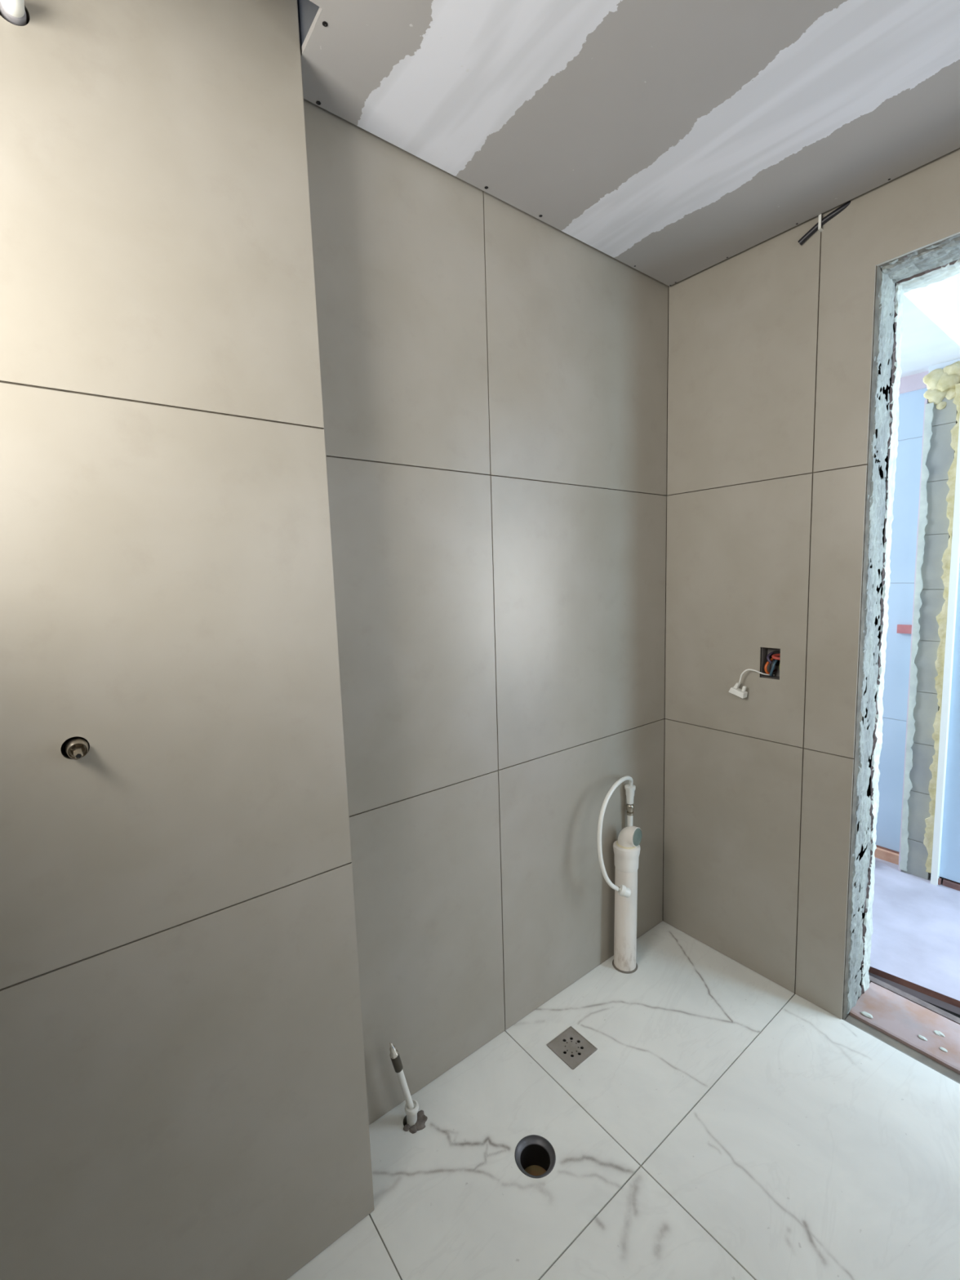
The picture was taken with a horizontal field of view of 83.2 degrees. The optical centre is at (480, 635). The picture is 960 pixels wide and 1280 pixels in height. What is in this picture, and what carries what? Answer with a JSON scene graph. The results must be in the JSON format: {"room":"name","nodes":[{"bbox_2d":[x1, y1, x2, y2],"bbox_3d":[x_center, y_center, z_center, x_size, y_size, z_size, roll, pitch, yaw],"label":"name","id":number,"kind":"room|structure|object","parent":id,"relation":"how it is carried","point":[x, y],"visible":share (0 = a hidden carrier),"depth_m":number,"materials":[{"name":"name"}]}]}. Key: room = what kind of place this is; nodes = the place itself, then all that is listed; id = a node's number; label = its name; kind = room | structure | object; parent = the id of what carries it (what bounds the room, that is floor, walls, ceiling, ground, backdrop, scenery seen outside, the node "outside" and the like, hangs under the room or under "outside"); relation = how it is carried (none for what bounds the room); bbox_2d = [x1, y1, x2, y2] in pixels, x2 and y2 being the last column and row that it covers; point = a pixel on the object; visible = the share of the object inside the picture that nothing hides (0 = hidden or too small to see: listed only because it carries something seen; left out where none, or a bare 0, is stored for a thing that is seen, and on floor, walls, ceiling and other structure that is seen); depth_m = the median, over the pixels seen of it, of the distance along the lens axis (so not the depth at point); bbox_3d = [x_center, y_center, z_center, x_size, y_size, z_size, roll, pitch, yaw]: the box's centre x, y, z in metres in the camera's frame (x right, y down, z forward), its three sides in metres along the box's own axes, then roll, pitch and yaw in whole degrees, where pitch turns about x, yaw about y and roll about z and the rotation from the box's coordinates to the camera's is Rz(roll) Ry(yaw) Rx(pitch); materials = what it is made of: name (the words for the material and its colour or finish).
{"room":"building under construction","nodes":[
{"label":"building under construction","id":0,"kind":"room"},
{"bbox_2d":[0,0,373,1279],"bbox_3d":[-0.642,0.084,0.882,0.816,2.600,0.230,-6,8,-37],"label":"wall","id":1,"kind":"structure","parent":0,"point":[184,1096],"depth_m":0.88,"materials":[{"name":"beige tile"}]},
{"bbox_2d":[0,0,26,26],"bbox_3d":[-0.634,-0.854,0.732,0.028,0.029,0.071,-6,8,-37],"label":"outlet","id":2,"kind":"object","parent":1,"relation":"attached to","point":[13,11],"visible":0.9,"depth_m":0.73,"materials":[{"name":"white plastic"}]},
{"bbox_2d":[64,736,88,759],"bbox_3d":[-0.604,0.168,0.809,0.028,0.030,0.070,-6,8,-37],"label":"inlet","id":3,"kind":"object","parent":1,"relation":"attached to","point":[77,747],"visible":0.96,"depth_m":0.80,"materials":[{"name":"silver metal"}]},
{"bbox_2d":[303,98,668,1124],"bbox_3d":[-0.355,0.026,1.244,2.904,2.620,0.129,-6,8,-37],"label":"wall","id":4,"kind":"structure","parent":0,"point":[495,380],"depth_m":1.44,"materials":[{"name":"beige tile"}]},
{"bbox_2d":[286,920,959,1279],"bbox_3d":[0.262,1.384,0.511,2.745,0.200,2.020,-6,8,-37],"label":"floor","id":5,"kind":"structure","parent":0,"point":[722,1122],"depth_m":1.26,"materials":[{"name":"white tile"}]},
{"bbox_2d":[389,1041,418,1126],"bbox_3d":[-0.183,1.107,1.324,0.065,0.265,0.035,-6,8,-37],"label":"stub","id":6,"kind":"object","parent":5,"relation":"on","point":[411,1106],"visible":0.97,"depth_m":1.32,"materials":[{"name":"white plastic"}]},
{"bbox_2d":[404,1099,418,1126],"bbox_3d":[-0.168,1.200,1.344,0.035,0.075,0.035,-6,8,-37],"label":"socket","id":7,"kind":"object","parent":6,"relation":"attached to","point":[411,1109],"depth_m":1.33,"materials":[{"name":"white plastic"}]},
{"bbox_2d":[403,1110,427,1133],"bbox_3d":[-0.158,1.206,1.337,0.063,0.008,0.045,-6,8,-37],"label":"mortar patch","id":8,"kind":"object","parent":5,"relation":"on","point":[420,1125],"visible":0.99,"depth_m":1.33,"materials":[{"name":"grey concrete"}]},
{"bbox_2d":[515,1135,555,1177],"bbox_3d":[0.129,1.257,1.260,0.094,0.102,0.094,-6,8,-37],"label":"pipe","id":9,"kind":"object","parent":5,"relation":"in","point":[535,1156],"visible":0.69,"depth_m":1.28,"materials":[{"name":"black"}]},
{"bbox_2d":[546,1026,597,1069],"bbox_3d":[0.262,1.192,1.543,0.102,0.042,0.102,-6,8,-37],"label":"floor drain","id":10,"kind":"object","parent":5,"relation":"in","point":[571,1051],"visible":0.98,"depth_m":1.54,"materials":[{"name":"metal"}]},
{"bbox_2d":[612,826,641,973],"bbox_3d":[0.496,0.908,1.840,0.100,0.550,0.089,-6,8,-37],"label":"waste standpipe","id":11,"kind":"object","parent":5,"relation":"on","point":[626,849],"visible":0.98,"depth_m":1.81,"materials":[{"name":"plastic"}]},
{"bbox_2d":[626,803,634,826],"bbox_3d":[0.526,0.852,1.895,0.026,0.545,0.026,-6,8,-37],"label":"supply pipe","id":12,"kind":"object","parent":11,"relation":"attached to","point":[629,808],"visible":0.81,"depth_m":1.86,"materials":[{"name":"white plastic"}]},
{"bbox_2d":[597,775,635,897],"bbox_3d":[0.473,0.644,1.762,0.088,0.350,0.268,3,8,36],"label":"flexible hose","id":13,"kind":"object","parent":12,"relation":"attached to","point":[622,890],"visible":1,"depth_m":1.70,"materials":[{"name":"white plastic"}]},
{"bbox_2d":[300,0,959,286],"bbox_3d":[0.227,-0.982,0.322,2.482,0.059,1.880,-6,8,-37],"label":"ceiling","id":14,"kind":"structure","parent":0,"point":[672,140],"depth_m":1.08,"materials":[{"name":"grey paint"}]},
{"bbox_2d":[297,0,322,48],"bbox_3d":[-0.668,-1.076,0.625,1.350,0.158,0.155,-6,8,-37],"label":"channel","id":15,"kind":"object","parent":14,"relation":"attached to","point":[308,10],"visible":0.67,"depth_m":0.95,"materials":[{"name":"metal"}]},
{"bbox_2d":[322,21,328,26],"bbox_3d":[-0.263,-1.040,0.918,0.009,0.001,0.009,-6,8,-37],"label":"screw","id":16,"kind":"object","parent":14,"relation":"attached to","point":[324,23],"visible":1,"depth_m":0.92,"materials":[{"name":"black metal"}]},
{"bbox_2d":[662,147,959,1019],"bbox_3d":[1.338,-0.026,1.253,0.204,2.620,2.215,-6,8,-37],"label":"wall","id":17,"kind":"structure","parent":0,"point":[772,345],"depth_m":1.65,"materials":[{"name":"beige tile"}]},
{"bbox_2d":[760,647,780,679],"bbox_3d":[0.921,0.083,1.693,0.045,0.095,0.060,-6,8,-37],"label":"electrical box","id":18,"kind":"object","parent":17,"relation":"attached to","point":[771,657],"visible":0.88,"depth_m":1.70,"materials":[{"name":"grey plastic"}]},
{"bbox_2d":[728,668,774,698],"bbox_3d":[0.862,0.150,1.717,0.129,0.095,0.044,2,7,29],"label":"cable","id":19,"kind":"object","parent":18,"relation":"hanging from","point":[741,693],"visible":1,"depth_m":1.72,"materials":[{"name":"white plastic"}]},
{"bbox_2d":[797,200,850,245],"bbox_3d":[0.936,-1.116,1.448,0.149,0.071,0.024,4,8,43],"label":"cable","id":20,"kind":"object","parent":17,"relation":"attached to","point":[816,227],"visible":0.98,"depth_m":1.45,"materials":[{"name":"black plastic"}]},
{"bbox_2d":[846,271,904,1013],"bbox_3d":[1.130,0.088,1.562,0.205,2.095,0.028,-6,8,-37],"label":"trim","id":21,"kind":"structure","parent":17,"relation":"attached to","point":[886,422],"depth_m":1.55,"materials":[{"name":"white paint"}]},
{"bbox_2d":[844,1014,959,1082],"bbox_3d":[1.342,1.193,1.305,0.041,0.044,0.800,-6,8,-37],"label":"trim","id":22,"kind":"structure","parent":17,"relation":"attached to","point":[864,1026],"depth_m":1.51,"materials":[{"name":"grey metal"}]},
{"bbox_2d":[848,982,959,1074],"bbox_3d":[1.435,1.168,1.375,0.193,0.035,0.800,-6,8,-37],"label":"threshold","id":23,"kind":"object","parent":17,"relation":"attached to","point":[900,1019],"depth_m":1.58,"materials":[{"name":"brown wood"}]},
{"bbox_2d":[861,1011,873,1017],"bbox_3d":[1.157,1.132,1.614,0.020,0.010,0.030,-6,8,-37],"label":"plaster speck","id":24,"kind":"object","parent":23,"relation":"on","point":[864,1013],"visible":1,"depth_m":1.61},
{"bbox_2d":[918,1035,927,1040],"bbox_3d":[1.254,1.138,1.530,0.020,0.006,0.014,3,7,35],"label":"plaster speck","id":25,"kind":"object","parent":23,"relation":"on","point":[919,1036],"visible":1,"depth_m":1.53},
{"bbox_2d":[933,1030,945,1036],"bbox_3d":[1.312,1.135,1.543,0.024,0.008,0.017,2,7,28],"label":"plaster speck","id":26,"kind":"object","parent":23,"relation":"on","point":[938,1033],"visible":1,"depth_m":1.54},
{"bbox_2d":[939,1047,947,1052],"bbox_3d":[1.280,1.142,1.491,0.012,0.005,0.017,-6,8,-37],"label":"plaster speck","id":27,"kind":"object","parent":23,"relation":"on","point":[940,1048],"visible":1,"depth_m":1.49},
{"bbox_2d":[868,966,959,1008],"bbox_3d":[1.602,1.137,1.503,0.012,0.022,0.886,-8,9,-44],"label":"trim","id":28,"kind":"structure","parent":17,"relation":"attached to","point":[944,998],"depth_m":1.72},
{"bbox_2d":[869,975,959,1024],"bbox_3d":[1.539,1.169,1.490,0.102,0.061,0.854,-6,8,-37],"label":"trim","id":29,"kind":"structure","parent":17,"relation":"attached to","point":[951,1015],"depth_m":1.67,"materials":[{"name":"black"}]},
{"bbox_2d":[880,234,959,293],"bbox_3d":[1.353,-0.931,1.128,0.214,0.028,0.810,-6,8,-37],"label":"trim","id":30,"kind":"structure","parent":17,"relation":"attached to","point":[941,263],"depth_m":1.38,"materials":[{"name":"white paint"}]},
{"bbox_2d":[875,387,928,852],"bbox_3d":[1.432,-0.075,2.895,0.060,2.000,1.452,-6,8,-37],"label":"wall","id":31,"kind":"structure","parent":0,"point":[911,404],"depth_m":2.34,"materials":[{"name":"paint"}]},
{"bbox_2d":[874,844,899,865],"bbox_3d":[1.458,0.946,2.995,0.080,0.054,1.462,-6,8,-37],"label":"trim","id":32,"kind":"structure","parent":31,"relation":"attached to","point":[882,853],"depth_m":2.44,"materials":[{"name":"wood"}]},
{"bbox_2d":[897,624,911,633],"bbox_3d":[1.829,-0.029,2.322,0.013,0.037,0.057,-6,8,-37],"label":"strip","id":33,"kind":"object","parent":31,"relation":"attached to","point":[901,628],"visible":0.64,"depth_m":2.32,"materials":[{"name":"plastic"}]},
{"bbox_2d":[898,370,928,394],"bbox_3d":[1.403,-1.092,2.775,0.070,0.063,1.470,-6,8,-37],"label":"trim","id":34,"kind":"structure","parent":31,"relation":"attached to","point":[914,382],"depth_m":2.23,"materials":[{"name":"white paint"}]},
{"bbox_2d":[868,857,959,1014],"bbox_3d":[2.342,1.059,2.334,2.300,0.090,4.000,-6,8,-37],"label":"floor","id":35,"kind":"structure","parent":0,"point":[915,938],"depth_m":1.96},
{"bbox_2d":[901,397,957,879],"bbox_3d":[2.044,-0.038,2.372,0.530,2.109,0.094,-6,8,-37],"label":"wall","id":36,"kind":"structure","parent":0,"point":[940,455],"depth_m":2.21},
{"bbox_2d":[900,272,959,377],"bbox_3d":[1.556,-1.387,2.919,2.400,0.485,1.790,-6,8,-37],"label":"ceiling","id":37,"kind":"structure","parent":0,"point":[931,323],"depth_m":1.85,"materials":[{"name":"white paint"}]},
{"bbox_2d":[928,358,959,879],"bbox_3d":[2.604,-0.099,1.382,0.230,2.420,2.332,-6,8,-37],"label":"wall","id":38,"kind":"structure","parent":0,"point":[943,365],"depth_m":2.11,"materials":[{"name":"paint"}]},
{"bbox_2d":[897,399,933,871],"bbox_3d":[1.811,0.049,2.243,0.011,1.950,0.028,-6,8,-37],"label":"door frame","id":39,"kind":"structure","parent":38,"relation":"attached to","point":[922,522],"depth_m":2.23,"materials":[{"name":"white paint"}]},
{"bbox_2d":[923,382,959,872],"bbox_3d":[1.854,0.014,2.176,0.016,1.970,0.034,-6,8,-37],"label":"foam","id":40,"kind":"object","parent":38,"relation":"attached to","point":[941,618],"depth_m":2.17,"materials":[{"name":"yellow plastic"}]},
{"bbox_2d":[923,360,959,409],"bbox_3d":[1.810,-0.971,2.103,0.027,0.170,0.138,-6,8,-37],"label":"foam","id":41,"kind":"object","parent":38,"relation":"attached to","point":[940,383],"visible":1,"depth_m":2.10,"materials":[{"name":"yellow plastic"}]},
{"bbox_2d":[930,418,959,891],"bbox_3d":[2.024,0.027,1.990,0.075,2.066,0.463,-6,8,-37],"label":"hall door","id":42,"kind":"structure","parent":38,"relation":"in","point":[945,862],"depth_m":2.19,"materials":[{"name":"white plastic"}]}
]}

